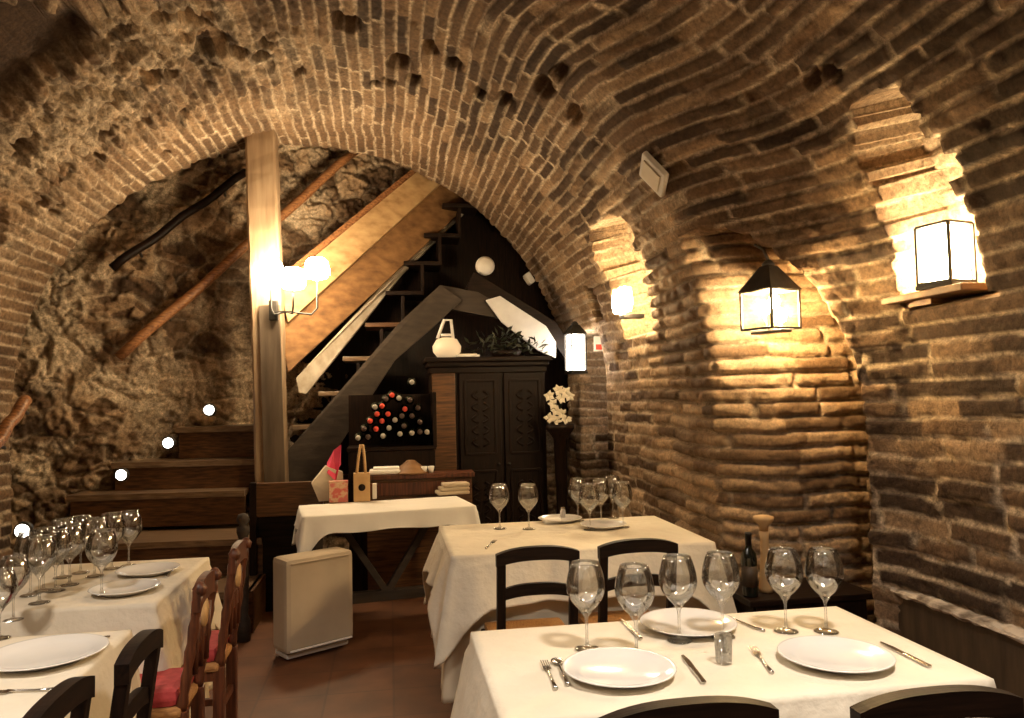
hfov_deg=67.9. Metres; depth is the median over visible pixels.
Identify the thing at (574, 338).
lantern
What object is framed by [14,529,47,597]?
wine glass
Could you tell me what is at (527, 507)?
wine glass
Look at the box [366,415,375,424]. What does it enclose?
wine bottle
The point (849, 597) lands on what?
sideboard
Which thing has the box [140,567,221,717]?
carved chair
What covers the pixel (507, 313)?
slope
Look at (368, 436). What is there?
wine bottle
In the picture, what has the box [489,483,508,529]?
wine glass
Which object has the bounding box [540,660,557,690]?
fork
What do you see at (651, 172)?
emergency light
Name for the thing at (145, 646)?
dining chair
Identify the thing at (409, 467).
basket
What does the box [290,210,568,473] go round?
wall
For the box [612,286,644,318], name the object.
wall sconce
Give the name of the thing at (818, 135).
ceiling
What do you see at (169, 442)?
step light
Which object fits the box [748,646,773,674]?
fork
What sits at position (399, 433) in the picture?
wine bottle
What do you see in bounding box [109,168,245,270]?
handrail
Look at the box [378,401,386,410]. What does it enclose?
wine bottle
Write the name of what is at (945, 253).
lantern
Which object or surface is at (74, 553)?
wine glass
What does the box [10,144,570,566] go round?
wall
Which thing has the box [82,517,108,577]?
wine glass
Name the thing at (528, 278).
sensor
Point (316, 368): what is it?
strip
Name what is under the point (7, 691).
fork
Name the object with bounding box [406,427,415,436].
wine bottle
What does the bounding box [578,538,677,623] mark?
dining chair
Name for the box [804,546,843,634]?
wine glass
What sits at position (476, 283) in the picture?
rafter
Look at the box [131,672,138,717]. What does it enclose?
undercloth
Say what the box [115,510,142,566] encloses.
wine glass
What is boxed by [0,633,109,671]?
dinner plate
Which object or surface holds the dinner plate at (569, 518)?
on the tablecloth at (459, 574)
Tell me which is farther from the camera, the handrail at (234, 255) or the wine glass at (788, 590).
the handrail at (234, 255)
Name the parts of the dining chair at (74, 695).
post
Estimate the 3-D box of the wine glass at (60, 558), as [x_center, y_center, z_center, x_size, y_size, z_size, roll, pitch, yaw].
[-1.832,0.805,3.051,0.114,0.250,0.114,-1,-3,-5]
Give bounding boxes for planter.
[489,350,521,356]
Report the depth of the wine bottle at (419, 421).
6.12 m
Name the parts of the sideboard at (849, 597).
door, door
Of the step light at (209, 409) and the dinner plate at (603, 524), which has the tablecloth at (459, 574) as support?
the dinner plate at (603, 524)
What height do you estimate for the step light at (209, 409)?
0.108 m
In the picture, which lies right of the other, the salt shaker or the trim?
the trim
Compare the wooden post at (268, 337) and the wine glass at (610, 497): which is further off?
the wooden post at (268, 337)
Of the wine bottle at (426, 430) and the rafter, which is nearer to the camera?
the wine bottle at (426, 430)
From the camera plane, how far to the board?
7.02 m
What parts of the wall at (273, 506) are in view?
panel, rail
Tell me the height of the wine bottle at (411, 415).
0.076 m
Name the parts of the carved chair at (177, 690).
seat, post, rail, post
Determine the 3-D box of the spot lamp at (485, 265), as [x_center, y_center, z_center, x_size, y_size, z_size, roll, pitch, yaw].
[-0.259,-0.868,7.145,0.180,0.178,0.178,-1,-3,-9]
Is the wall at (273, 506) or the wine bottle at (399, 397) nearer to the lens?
the wall at (273, 506)
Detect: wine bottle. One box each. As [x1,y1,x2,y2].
[354,432,363,441]
[360,423,369,432]
[364,431,373,440]
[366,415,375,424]
[371,402,378,410]
[371,423,380,432]
[373,410,381,417]
[377,415,386,424]
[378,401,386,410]
[378,430,387,439]
[381,394,390,403]
[383,409,392,417]
[384,422,393,431]
[387,390,395,399]
[390,415,398,423]
[394,393,402,402]
[395,428,403,437]
[397,411,405,419]
[399,420,407,429]
[400,404,408,412]
[405,395,413,404]
[406,378,415,386]
[406,411,415,419]
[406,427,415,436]
[412,403,421,412]
[414,416,423,425]
[415,426,422,435]
[422,426,430,435]
[741,532,757,597]
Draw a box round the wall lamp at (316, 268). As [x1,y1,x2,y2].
[258,257,329,320]
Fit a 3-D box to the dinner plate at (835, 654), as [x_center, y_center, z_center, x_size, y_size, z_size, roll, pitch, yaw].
[0.882,0.812,2.075,0.300,0.022,0.300,-1,-3,-9]
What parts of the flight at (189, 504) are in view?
panel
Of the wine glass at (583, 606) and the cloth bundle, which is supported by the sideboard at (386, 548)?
the cloth bundle
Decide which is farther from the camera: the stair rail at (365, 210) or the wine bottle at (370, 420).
the stair rail at (365, 210)
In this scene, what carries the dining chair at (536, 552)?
on the floor
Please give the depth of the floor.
4.18 m
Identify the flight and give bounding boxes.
[56,424,265,632]
[292,203,476,429]
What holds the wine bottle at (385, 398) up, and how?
on the wine bottle at (382, 406)
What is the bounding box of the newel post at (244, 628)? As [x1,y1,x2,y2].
[236,513,250,642]
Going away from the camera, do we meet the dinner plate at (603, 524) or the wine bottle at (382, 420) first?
the dinner plate at (603, 524)
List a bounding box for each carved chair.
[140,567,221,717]
[181,537,251,717]
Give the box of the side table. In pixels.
[311,525,446,603]
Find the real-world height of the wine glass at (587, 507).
0.250 m
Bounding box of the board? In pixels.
[285,185,469,371]
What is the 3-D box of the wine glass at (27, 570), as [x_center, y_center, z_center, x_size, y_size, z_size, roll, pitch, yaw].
[-1.735,0.797,2.646,0.100,0.220,0.100,0,-3,-23]
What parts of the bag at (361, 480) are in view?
handle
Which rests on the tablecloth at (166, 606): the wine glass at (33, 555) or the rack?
the wine glass at (33, 555)
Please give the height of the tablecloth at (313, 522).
0.284 m
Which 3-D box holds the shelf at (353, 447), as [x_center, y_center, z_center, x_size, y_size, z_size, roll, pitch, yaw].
[-0.973,0.717,6.164,0.700,0.030,0.340,-1,-3,-9]
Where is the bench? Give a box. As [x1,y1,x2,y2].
[898,598,1023,703]
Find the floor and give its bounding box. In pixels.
[205,597,452,717]
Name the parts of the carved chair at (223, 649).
seat, seat frame, post, rail, post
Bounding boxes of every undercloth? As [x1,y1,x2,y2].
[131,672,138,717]
[189,626,225,717]
[431,596,708,703]
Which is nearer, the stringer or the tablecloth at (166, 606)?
the tablecloth at (166, 606)
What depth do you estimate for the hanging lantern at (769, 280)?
3.86 m
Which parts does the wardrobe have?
panel, carved panel, door, carved panel, cornice, door, carved panel, carved panel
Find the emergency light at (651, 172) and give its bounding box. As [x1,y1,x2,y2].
[639,151,668,196]
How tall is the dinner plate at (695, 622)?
0.022 m
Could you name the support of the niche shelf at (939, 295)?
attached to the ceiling
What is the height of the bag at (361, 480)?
0.404 m
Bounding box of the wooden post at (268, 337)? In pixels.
[245,129,288,482]
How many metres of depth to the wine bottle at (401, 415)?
6.10 m
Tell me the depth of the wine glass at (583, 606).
2.20 m
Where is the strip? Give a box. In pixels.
[296,214,463,393]
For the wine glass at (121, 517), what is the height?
0.250 m
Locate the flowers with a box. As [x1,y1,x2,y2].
[543,384,574,424]
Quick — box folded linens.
[435,481,469,495]
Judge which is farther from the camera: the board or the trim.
the board
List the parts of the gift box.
lid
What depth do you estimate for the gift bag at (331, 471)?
5.47 m
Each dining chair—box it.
[22,676,94,717]
[109,629,162,717]
[481,545,579,630]
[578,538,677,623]
[599,695,778,717]
[850,685,1023,717]
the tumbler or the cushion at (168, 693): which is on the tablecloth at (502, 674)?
the tumbler
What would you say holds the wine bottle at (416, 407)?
in the rack
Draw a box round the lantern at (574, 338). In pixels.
[563,321,587,373]
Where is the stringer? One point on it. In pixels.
(312, 450)
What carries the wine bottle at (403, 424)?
on the wine bottle at (399, 433)
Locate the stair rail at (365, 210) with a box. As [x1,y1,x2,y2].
[292,169,415,267]
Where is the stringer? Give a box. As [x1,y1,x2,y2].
[288,285,461,481]
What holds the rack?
on the floor
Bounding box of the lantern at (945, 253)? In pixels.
[914,219,977,290]
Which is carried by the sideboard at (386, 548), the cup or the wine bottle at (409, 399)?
the cup
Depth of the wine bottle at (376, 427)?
6.06 m
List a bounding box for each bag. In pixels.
[311,445,342,500]
[353,444,369,501]
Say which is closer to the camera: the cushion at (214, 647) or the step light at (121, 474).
the cushion at (214, 647)
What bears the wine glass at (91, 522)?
on the tablecloth at (166, 606)
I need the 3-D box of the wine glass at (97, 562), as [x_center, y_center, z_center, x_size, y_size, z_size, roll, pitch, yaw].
[-1.607,0.796,2.978,0.114,0.250,0.114,-2,-3,12]
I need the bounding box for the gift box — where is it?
[329,480,347,502]
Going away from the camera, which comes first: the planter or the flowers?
the flowers
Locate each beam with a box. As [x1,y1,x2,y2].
[284,172,439,322]
[441,285,498,318]
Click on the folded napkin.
(544, 520)
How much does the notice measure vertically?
0.140 m
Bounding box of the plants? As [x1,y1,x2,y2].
[464,325,547,356]
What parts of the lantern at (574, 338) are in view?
glowing glass, frame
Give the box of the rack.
[347,392,436,591]
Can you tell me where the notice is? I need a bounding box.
[593,336,602,350]
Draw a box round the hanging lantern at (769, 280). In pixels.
[738,244,801,334]
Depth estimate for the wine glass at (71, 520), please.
3.29 m
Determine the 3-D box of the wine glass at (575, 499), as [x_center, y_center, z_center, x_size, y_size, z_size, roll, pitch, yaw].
[0.389,0.832,4.509,0.114,0.250,0.114,-1,-3,2]
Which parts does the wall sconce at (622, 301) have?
lamp shade, lamp shade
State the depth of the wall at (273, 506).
5.48 m
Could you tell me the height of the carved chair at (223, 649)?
0.918 m
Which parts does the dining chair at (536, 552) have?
post, seat, rail, post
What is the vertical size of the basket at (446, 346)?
0.338 m
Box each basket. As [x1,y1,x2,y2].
[398,460,428,474]
[432,319,460,356]
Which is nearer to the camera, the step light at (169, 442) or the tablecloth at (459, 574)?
the tablecloth at (459, 574)
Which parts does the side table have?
leg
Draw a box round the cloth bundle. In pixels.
[369,466,400,474]
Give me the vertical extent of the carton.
0.110 m
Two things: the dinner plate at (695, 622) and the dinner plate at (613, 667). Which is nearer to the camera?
the dinner plate at (613, 667)
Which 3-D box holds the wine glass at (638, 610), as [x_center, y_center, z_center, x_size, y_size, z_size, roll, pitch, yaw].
[0.352,0.714,2.168,0.114,0.250,0.114,-1,-3,-1]
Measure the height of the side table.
0.762 m
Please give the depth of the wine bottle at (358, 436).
6.04 m
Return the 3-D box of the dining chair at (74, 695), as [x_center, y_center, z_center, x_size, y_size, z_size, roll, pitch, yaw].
[-1.174,1.162,1.575,0.449,0.888,0.386,-1,-3,-9]
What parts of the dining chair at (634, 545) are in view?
post, seat, rail, post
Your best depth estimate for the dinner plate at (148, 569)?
3.36 m
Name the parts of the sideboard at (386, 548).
drawer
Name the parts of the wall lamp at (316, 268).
lamp shade, plate, arm, arm, lamp shade, arm, lamp shade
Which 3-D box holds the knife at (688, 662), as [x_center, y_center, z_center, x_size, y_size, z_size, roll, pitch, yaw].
[0.485,0.827,2.035,0.017,0.007,0.210,-1,-3,-2]
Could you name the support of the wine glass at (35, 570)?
on the tablecloth at (166, 606)
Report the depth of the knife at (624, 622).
2.37 m
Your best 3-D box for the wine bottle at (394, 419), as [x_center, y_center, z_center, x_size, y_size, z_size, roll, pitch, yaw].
[-0.948,0.490,6.154,0.076,0.076,0.313,-1,-3,-9]
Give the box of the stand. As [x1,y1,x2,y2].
[546,424,573,513]
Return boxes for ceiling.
[0,0,1023,635]
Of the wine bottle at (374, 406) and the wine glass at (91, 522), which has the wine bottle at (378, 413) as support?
the wine bottle at (374, 406)
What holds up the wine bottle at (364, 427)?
on the wine bottle at (368, 436)
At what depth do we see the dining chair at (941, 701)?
1.55 m
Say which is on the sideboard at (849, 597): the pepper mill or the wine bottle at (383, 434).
the pepper mill
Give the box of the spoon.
[551,657,569,686]
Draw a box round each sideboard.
[367,470,474,589]
[728,576,872,619]
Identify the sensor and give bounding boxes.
[523,272,534,284]
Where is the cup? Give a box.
[428,466,433,472]
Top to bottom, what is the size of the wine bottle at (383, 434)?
0.076 m
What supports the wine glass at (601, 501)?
on the tablecloth at (459, 574)
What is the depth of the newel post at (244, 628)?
4.80 m
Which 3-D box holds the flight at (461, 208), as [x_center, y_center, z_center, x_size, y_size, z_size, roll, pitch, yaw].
[-1.165,-0.577,7.319,2.040,2.423,0.620,1,-3,-33]
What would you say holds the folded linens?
on the tablecloth at (313, 522)
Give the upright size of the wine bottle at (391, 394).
0.076 m
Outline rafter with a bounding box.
[465,272,566,364]
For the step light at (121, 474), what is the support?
attached to the flight at (189, 504)
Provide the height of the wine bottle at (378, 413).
0.076 m
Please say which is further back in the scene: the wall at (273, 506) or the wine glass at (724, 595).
the wall at (273, 506)
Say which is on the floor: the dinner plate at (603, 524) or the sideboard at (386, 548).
the sideboard at (386, 548)
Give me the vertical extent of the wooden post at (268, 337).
3.726 m
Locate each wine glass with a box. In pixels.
[0,554,30,622]
[0,567,17,640]
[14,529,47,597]
[22,534,56,605]
[29,526,59,592]
[39,526,71,592]
[49,518,77,578]
[57,522,85,586]
[67,515,94,574]
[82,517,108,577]
[85,528,117,596]
[98,512,125,570]
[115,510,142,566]
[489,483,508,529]
[518,483,537,529]
[566,559,604,651]
[568,477,586,520]
[579,483,599,530]
[591,478,609,519]
[603,475,621,518]
[612,481,632,527]
[615,562,654,647]
[658,553,696,644]
[702,550,739,638]
[765,546,803,634]
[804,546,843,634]
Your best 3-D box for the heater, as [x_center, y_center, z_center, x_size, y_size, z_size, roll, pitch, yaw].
[-1.191,1.464,4.568,0.441,0.592,0.208,1,-4,-42]
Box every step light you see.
[13,521,33,538]
[114,468,129,481]
[161,436,175,449]
[203,403,216,416]
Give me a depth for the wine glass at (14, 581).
2.44 m
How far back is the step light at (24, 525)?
4.54 m
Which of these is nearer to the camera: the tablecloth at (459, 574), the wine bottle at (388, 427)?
the tablecloth at (459, 574)
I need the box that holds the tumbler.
[714,632,731,664]
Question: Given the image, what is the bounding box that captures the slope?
[486,296,555,357]
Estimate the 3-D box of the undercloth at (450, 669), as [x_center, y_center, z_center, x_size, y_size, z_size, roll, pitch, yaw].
[0.297,1.272,4.097,1.441,0.649,1.021,-1,-3,-9]
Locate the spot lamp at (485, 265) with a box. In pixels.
[475,256,494,275]
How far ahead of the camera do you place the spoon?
2.07 m
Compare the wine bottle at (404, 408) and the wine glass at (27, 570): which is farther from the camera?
the wine bottle at (404, 408)
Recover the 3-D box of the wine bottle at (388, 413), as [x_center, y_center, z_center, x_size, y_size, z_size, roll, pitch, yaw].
[-1.003,0.442,6.148,0.076,0.076,0.313,-1,-3,-9]
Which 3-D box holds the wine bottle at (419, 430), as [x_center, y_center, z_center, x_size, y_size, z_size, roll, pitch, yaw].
[-0.754,0.587,6.180,0.076,0.076,0.313,-1,-3,-9]
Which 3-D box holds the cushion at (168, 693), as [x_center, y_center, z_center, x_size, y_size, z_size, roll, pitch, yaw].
[-1.341,1.171,2.693,0.360,0.060,0.260,-1,-3,-9]
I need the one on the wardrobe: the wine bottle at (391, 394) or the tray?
the tray
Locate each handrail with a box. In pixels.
[0,395,31,448]
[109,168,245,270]
[114,150,358,360]
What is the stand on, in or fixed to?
on the floor
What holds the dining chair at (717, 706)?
on the floor
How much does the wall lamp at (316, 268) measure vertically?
0.495 m
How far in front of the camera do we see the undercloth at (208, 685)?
3.40 m
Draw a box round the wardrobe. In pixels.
[423,356,551,523]
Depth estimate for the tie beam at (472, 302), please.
6.99 m
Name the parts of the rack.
panel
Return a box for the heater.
[273,547,352,658]
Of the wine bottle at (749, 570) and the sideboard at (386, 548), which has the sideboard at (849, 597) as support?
the wine bottle at (749, 570)
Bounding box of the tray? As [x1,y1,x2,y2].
[456,354,479,356]
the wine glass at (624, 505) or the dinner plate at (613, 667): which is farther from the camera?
the wine glass at (624, 505)
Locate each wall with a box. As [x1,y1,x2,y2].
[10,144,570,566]
[249,481,323,611]
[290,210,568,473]
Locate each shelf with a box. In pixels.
[347,443,436,451]
[881,282,995,307]
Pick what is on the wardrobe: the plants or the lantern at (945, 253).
the plants
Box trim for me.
[890,587,1023,643]
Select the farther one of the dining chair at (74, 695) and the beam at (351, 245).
the beam at (351, 245)
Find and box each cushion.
[140,667,194,707]
[207,630,228,661]
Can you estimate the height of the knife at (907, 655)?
0.007 m
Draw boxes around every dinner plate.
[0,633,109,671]
[88,578,160,596]
[115,562,179,576]
[538,514,581,522]
[562,647,676,687]
[580,519,625,529]
[640,608,737,636]
[777,635,895,673]
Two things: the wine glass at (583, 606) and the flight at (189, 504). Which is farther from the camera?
the flight at (189, 504)
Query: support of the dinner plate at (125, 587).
on the tablecloth at (166, 606)
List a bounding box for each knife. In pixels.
[620,619,642,639]
[681,654,705,682]
[880,641,931,667]
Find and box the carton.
[372,483,376,498]
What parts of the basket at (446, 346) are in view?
handle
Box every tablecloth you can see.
[0,557,222,673]
[0,629,140,717]
[292,496,480,552]
[422,516,736,668]
[450,606,995,717]
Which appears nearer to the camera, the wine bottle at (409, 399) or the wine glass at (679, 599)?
the wine glass at (679, 599)
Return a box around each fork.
[0,687,52,693]
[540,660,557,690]
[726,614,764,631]
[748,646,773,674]
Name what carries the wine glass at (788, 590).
on the tablecloth at (502, 674)
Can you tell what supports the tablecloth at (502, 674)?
on the undercloth
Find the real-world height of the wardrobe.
1.855 m
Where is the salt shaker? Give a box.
[560,507,565,517]
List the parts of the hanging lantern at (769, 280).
bulb, frame, bulb, bulb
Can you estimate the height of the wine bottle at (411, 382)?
0.076 m
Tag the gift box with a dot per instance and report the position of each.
(338, 489)
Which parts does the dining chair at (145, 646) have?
post, rail, post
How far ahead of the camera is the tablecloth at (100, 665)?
2.15 m
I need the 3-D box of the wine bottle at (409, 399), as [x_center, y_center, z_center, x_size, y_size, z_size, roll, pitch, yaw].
[-0.834,0.333,6.181,0.076,0.076,0.313,-1,-3,-9]
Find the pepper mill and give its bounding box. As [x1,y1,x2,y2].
[753,514,773,592]
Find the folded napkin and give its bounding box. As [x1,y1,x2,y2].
[542,517,560,523]
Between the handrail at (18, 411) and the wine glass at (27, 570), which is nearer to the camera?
the wine glass at (27, 570)

